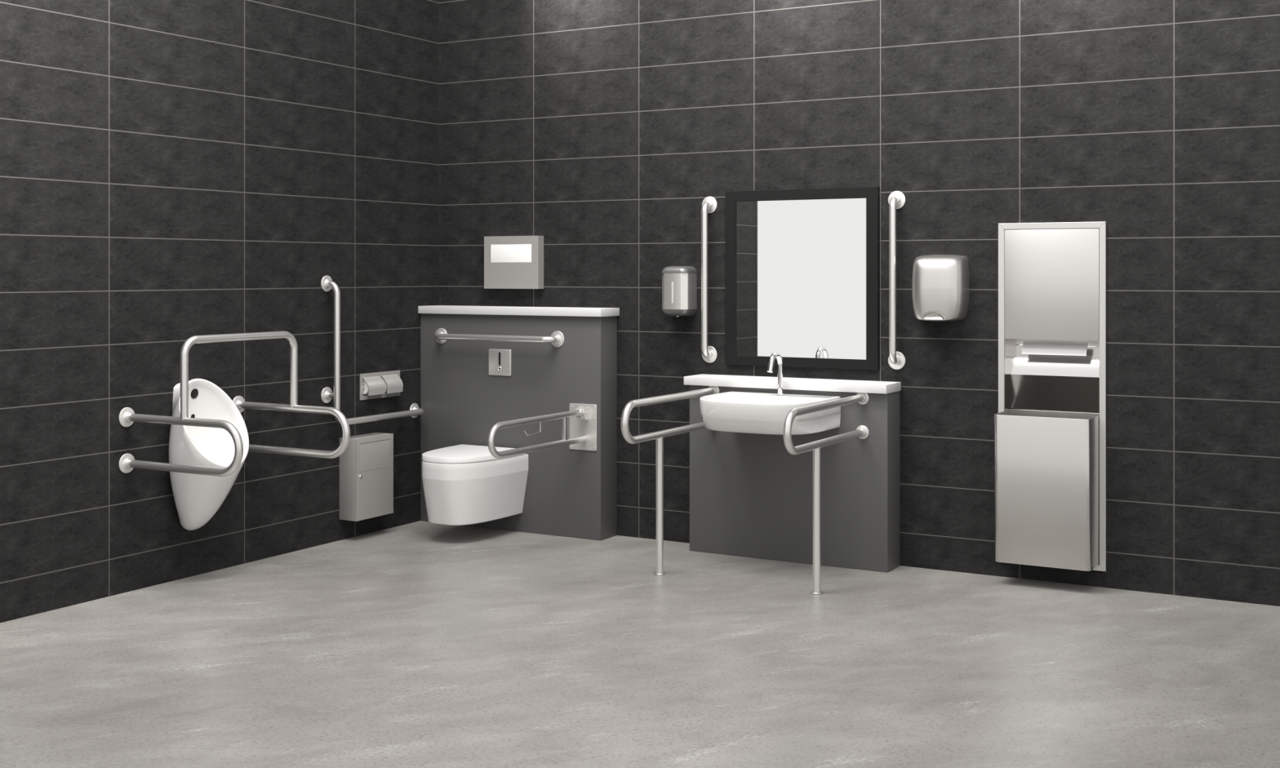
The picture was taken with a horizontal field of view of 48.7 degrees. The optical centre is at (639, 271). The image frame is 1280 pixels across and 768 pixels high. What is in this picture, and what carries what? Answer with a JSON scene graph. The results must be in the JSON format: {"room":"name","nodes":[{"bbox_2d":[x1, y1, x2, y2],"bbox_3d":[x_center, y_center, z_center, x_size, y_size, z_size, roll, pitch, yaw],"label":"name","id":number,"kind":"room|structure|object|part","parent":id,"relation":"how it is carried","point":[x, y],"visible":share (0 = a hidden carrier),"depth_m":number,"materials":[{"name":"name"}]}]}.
{"room":"public restroom","nodes":[
{"label":"public restroom","id":0,"kind":"room"},
{"bbox_2d":[0,0,439,622],"bbox_3d":[-2.174,-0.424,5.828,0.250,3.450,4.030,0,0,30],"label":"wall","id":1,"kind":"structure","parent":0,"point":[172,172],"depth_m":6.06,"materials":[{"name":"tile"}]},
{"bbox_2d":[168,378,248,530],"bbox_3d":[-1.810,0.773,5.934,0.276,0.643,0.332,0,0,30],"label":"urinal","id":2,"kind":"object","parent":1,"relation":"attached to","point":[197,498],"visible":0.87,"depth_m":5.92,"materials":[{"name":"white ceramic"}]},
{"bbox_2d":[118,331,350,476],"bbox_3d":[-1.652,0.536,5.844,0.642,0.563,0.690,0,0,30],"label":"grab rail","id":3,"kind":"object","parent":1,"relation":"attached to","point":[127,416],"visible":0.95,"depth_m":5.72,"materials":[{"name":"silver metal"}]},
{"bbox_3d":[-1.798,0.684,5.576,0.630,0.219,0.032,0,0,30],"label":"rail","id":4,"kind":"part","parent":3,"relation":"part of","materials":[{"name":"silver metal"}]},
{"bbox_3d":[-1.496,0.684,6.106,0.630,0.219,0.032,0,0,30],"label":"rail","id":5,"kind":"part","parent":3,"relation":"part of","materials":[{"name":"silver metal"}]},
{"bbox_2d":[339,432,393,521],"bbox_3d":[-1.337,1.002,6.931,0.112,0.394,0.276,0,0,30],"label":"bin","id":6,"kind":"object","parent":1,"relation":"attached to","point":[366,464],"visible":0.99,"depth_m":6.86,"materials":[{"name":"silver metal"}]},
{"bbox_3d":[-1.295,1.002,6.907,0.004,0.394,0.276,0,0,30],"label":"door","id":7,"kind":"part","parent":6,"relation":"part of","materials":[{"name":"silver metal"}]},
{"bbox_2d":[320,275,423,424],"bbox_3d":[-1.299,0.390,7.029,0.081,0.742,0.739,0,0,30],"label":"grab rail","id":8,"kind":"object","parent":1,"relation":"attached to","point":[326,283],"visible":0.91,"depth_m":6.73,"materials":[{"name":"silver metal"}]},
{"bbox_2d":[360,370,403,399],"bbox_3d":[-1.311,0.570,7.106,0.101,0.130,0.306,0,0,30],"label":"toilet roll holder","id":9,"kind":"object","parent":1,"relation":"attached to","point":[376,385],"visible":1,"depth_m":7.07,"materials":[{"name":"silver metal"}]},
{"bbox_2d":[362,378,368,394],"bbox_3d":[-1.347,0.570,7.045,0.078,0.078,0.103,0,0,30],"label":"toilet roll","id":10,"kind":"object","parent":9,"relation":"in","point":[365,391],"visible":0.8,"depth_m":6.99,"materials":[{"name":"white paper"}]},
{"bbox_2d":[362,376,385,399],"bbox_3d":[-1.320,0.576,7.029,0.042,0.106,0.126,0,0,30],"label":"hood","id":11,"kind":"object","parent":9,"relation":"attached to","point":[376,385],"depth_m":7.02,"materials":[{"name":"grey metal"}]},
{"bbox_2d":[381,377,386,391],"bbox_3d":[-1.279,0.570,7.163,0.078,0.078,0.100,0,0,30],"label":"toilet roll","id":12,"kind":"object","parent":9,"relation":"in","point":[382,378],"visible":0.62,"depth_m":7.11,"materials":[{"name":"white paper"}]},
{"bbox_2d":[381,373,403,396],"bbox_3d":[-1.252,0.576,7.149,0.042,0.106,0.122,0,0,30],"label":"hood","id":13,"kind":"object","parent":9,"relation":"attached to","point":[393,381],"depth_m":7.14,"materials":[{"name":"grey metal"}]},
{"bbox_2d":[0,520,1279,767],"bbox_3d":[-2.050,1.351,0.740,15.000,0.100,13.250,0,0,30],"label":"floor","id":14,"kind":"structure","parent":0,"point":[420,644],"depth_m":4.64,"materials":[{"name":"concrete"}]},
{"bbox_2d":[620,386,719,575],"bbox_3d":[0.135,0.910,6.162,0.060,0.780,0.832,0,0,30],"label":"support rail","id":15,"kind":"object","parent":14,"relation":"on","point":[659,436],"visible":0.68,"depth_m":6.06,"materials":[{"name":"silver metal"}]},
{"bbox_3d":[0.084,1.001,6.074,0.032,0.594,0.032,0,0,30],"label":"post","id":16,"kind":"part","parent":15,"relation":"part of","materials":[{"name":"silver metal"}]},
{"bbox_3d":[0.132,0.625,6.157,0.032,0.182,0.820,0,0,30],"label":"loop rail","id":17,"kind":"part","parent":15,"relation":"part of","materials":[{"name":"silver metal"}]},
{"bbox_2d":[782,392,869,595],"bbox_3d":[0.765,0.910,5.806,0.060,0.780,0.828,0,0,30],"label":"support rail","id":18,"kind":"object","parent":14,"relation":"on","point":[862,432],"visible":1,"depth_m":5.70,"materials":[{"name":"silver metal"}]},
{"bbox_3d":[0.714,1.001,5.716,0.032,0.594,0.032,0,0,30],"label":"post","id":19,"kind":"part","parent":18,"relation":"part of","materials":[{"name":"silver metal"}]},
{"bbox_3d":[0.762,0.625,5.801,0.032,0.182,0.816,0,0,30],"label":"loop rail","id":20,"kind":"part","parent":18,"relation":"part of","materials":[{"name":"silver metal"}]},
{"bbox_2d":[439,0,1279,606],"bbox_3d":[2.361,-0.424,5.709,8.250,3.450,0.250,0,0,30],"label":"wall","id":21,"kind":"structure","parent":0,"point":[602,131],"depth_m":6.18,"materials":[{"name":"tile"}]},
{"bbox_2d":[484,235,543,288],"bbox_3d":[-0.647,-0.046,7.248,0.336,0.269,0.050,0,0,30],"label":"dispenser","id":22,"kind":"object","parent":21,"relation":"attached to","point":[497,275],"visible":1,"depth_m":7.21,"materials":[{"name":"silver metal"}]},
{"bbox_2d":[490,243,531,262],"bbox_3d":[-0.649,-0.095,7.243,0.293,0.136,0.034,0,0,30],"label":"pack","id":23,"kind":"object","parent":22,"relation":"in","point":[500,252],"visible":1,"depth_m":7.23,"materials":[{"name":"white"}]},
{"bbox_2d":[420,313,617,540],"bbox_3d":[-0.629,0.760,7.176,1.099,1.082,0.158,0,0,30],"label":"panel","id":24,"kind":"object","parent":21,"relation":"attached to","point":[569,492],"visible":0.74,"depth_m":7.01,"materials":[{"name":"grey laminate"}]},
{"bbox_2d":[422,444,528,525],"bbox_3d":[-0.849,1.045,6.925,0.392,0.328,0.496,0,0,30],"label":"toilet","id":25,"kind":"object","parent":24,"relation":"attached to","point":[463,484],"visible":0.97,"depth_m":6.76,"materials":[{"name":"white ceramic"}]},
{"bbox_3d":[-0.855,0.894,6.914,0.390,0.025,0.463,0,0,30],"label":"lid","id":26,"kind":"part","parent":25,"relation":"part of","materials":[{"name":"white plastic"}]},
{"bbox_3d":[-0.855,0.908,6.914,0.377,0.005,0.452,0,0,30],"label":"seat","id":27,"kind":"part","parent":25,"relation":"part of","materials":[{"name":"white plastic"}]},
{"bbox_2d":[434,328,564,346],"bbox_3d":[-0.736,0.333,7.099,0.794,0.080,0.081,0,0,30],"label":"grab rail","id":28,"kind":"object","parent":24,"relation":"attached to","point":[557,338],"visible":1,"depth_m":7.03,"materials":[{"name":"silver metal"}]},
{"bbox_2d":[488,348,511,376],"bbox_3d":[-0.705,0.457,7.122,0.136,0.134,0.011,0,0,30],"label":"flush plate","id":29,"kind":"object","parent":24,"relation":"attached to","point":[500,360],"visible":1,"depth_m":7.12,"materials":[{"name":"silver metal"}]},
{"bbox_2d":[417,305,619,316],"bbox_3d":[-0.628,0.199,7.164,1.112,0.039,0.178,0,0,30],"label":"ledge shelf","id":30,"kind":"object","parent":24,"relation":"on","point":[441,309],"visible":1,"depth_m":7.06,"materials":[{"name":"white stone"}]},
{"bbox_2d":[487,403,596,458],"bbox_3d":[-0.473,0.756,6.539,0.156,0.224,0.795,0,0,30],"label":"grab rail","id":31,"kind":"object","parent":24,"relation":"attached to","point":[579,424],"visible":1,"depth_m":6.72,"materials":[{"name":"silver metal"}]},
{"bbox_3d":[-0.277,0.756,6.882,0.156,0.224,0.005,0,0,30],"label":"mounting plate","id":32,"kind":"part","parent":31,"relation":"part of","materials":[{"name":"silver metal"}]},
{"bbox_2d":[662,266,697,317],"bbox_3d":[0.182,0.097,6.738,0.141,0.246,0.117,0,0,30],"label":"soap dispenser","id":33,"kind":"object","parent":21,"relation":"attached to","point":[679,283],"visible":1,"depth_m":6.69,"materials":[{"name":"silver metal"}]},
{"bbox_2d":[701,196,717,363],"bbox_3d":[0.314,0.039,6.690,0.080,0.790,0.070,0,0,30],"label":"grab rail","id":34,"kind":"object","parent":21,"relation":"attached to","point":[709,204],"visible":1,"depth_m":6.66,"materials":[{"name":"silver metal"}]},
{"bbox_2d":[689,385,900,572],"bbox_3d":[0.690,0.914,6.420,0.966,0.774,0.166,0,0,30],"label":"panel","id":35,"kind":"object","parent":21,"relation":"attached to","point":[750,497],"visible":0.88,"depth_m":6.31,"materials":[{"name":"grey laminate"}]},
{"bbox_2d":[699,391,840,435],"bbox_3d":[0.536,0.617,6.148,0.536,0.139,0.460,0,0,30],"label":"washbasin","id":36,"kind":"object","parent":35,"relation":"attached to","point":[734,411],"visible":0.98,"depth_m":6.00,"materials":[{"name":"white ceramic"}]},
{"bbox_2d":[767,351,784,395],"bbox_3d":[0.598,0.451,6.244,0.037,0.192,0.142,0,0,30],"label":"tap","id":37,"kind":"object","parent":36,"relation":"on","point":[780,361],"visible":1,"depth_m":6.28,"materials":[{"name":"silver metal"}]},
{"bbox_2d":[684,373,901,394],"bbox_3d":[0.678,0.508,6.413,0.986,0.039,0.190,0,0,30],"label":"ledge shelf","id":38,"kind":"object","parent":35,"relation":"on","point":[704,380],"visible":1,"depth_m":6.32,"materials":[{"name":"white stone"}]},
{"bbox_2d":[725,186,879,370],"bbox_3d":[0.733,0.031,6.481,0.755,0.816,0.017,0,0,30],"label":"mirror","id":39,"kind":"object","parent":21,"relation":"attached to","point":[802,265],"visible":1,"depth_m":6.47,"materials":[{"name":"white mirror"}]},
{"bbox_2d":[888,191,905,369],"bbox_3d":[1.119,0.039,6.231,0.080,0.790,0.070,0,0,30],"label":"grab rail","id":40,"kind":"object","parent":21,"relation":"attached to","point":[896,199],"visible":1,"depth_m":6.21,"materials":[{"name":"silver metal"}]},
{"bbox_2d":[911,254,969,321],"bbox_3d":[1.284,0.072,6.104,0.241,0.289,0.128,0,0,30],"label":"dryer","id":41,"kind":"object","parent":21,"relation":"attached to","point":[940,283],"visible":1,"depth_m":6.05,"materials":[{"name":"silver metal"}]},
{"bbox_2d":[998,222,1106,571],"bbox_3d":[1.748,0.514,5.970,0.444,1.437,0.122,0,0,30],"label":"dispenser","id":42,"kind":"object","parent":21,"relation":"attached to","point":[1052,282],"visible":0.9,"depth_m":5.94,"materials":[{"name":"grey metal"}]},
{"bbox_2d":[994,408,1099,571],"bbox_3d":[1.699,0.900,5.884,0.390,0.613,0.276,0,0,30],"label":"waste bin","id":43,"kind":"object","parent":42,"relation":"in","point":[1046,463],"visible":0.97,"depth_m":5.77,"materials":[{"name":"silver metal"}]},
{"bbox_3d":[1.721,0.055,5.923,0.390,0.463,0.010,0,0,30],"label":"door","id":44,"kind":"part","parent":42,"relation":"part of","materials":[{"name":"silver metal"}]},
{"bbox_2d":[1021,343,1087,355],"bbox_3d":[1.745,0.328,5.955,0.268,0.046,0.037,0,0,30],"label":"paper towel","id":45,"kind":"object","parent":42,"relation":"hanging from","point":[1041,348],"visible":1,"depth_m":5.95,"materials":[{"name":"white paper"}]}
]}

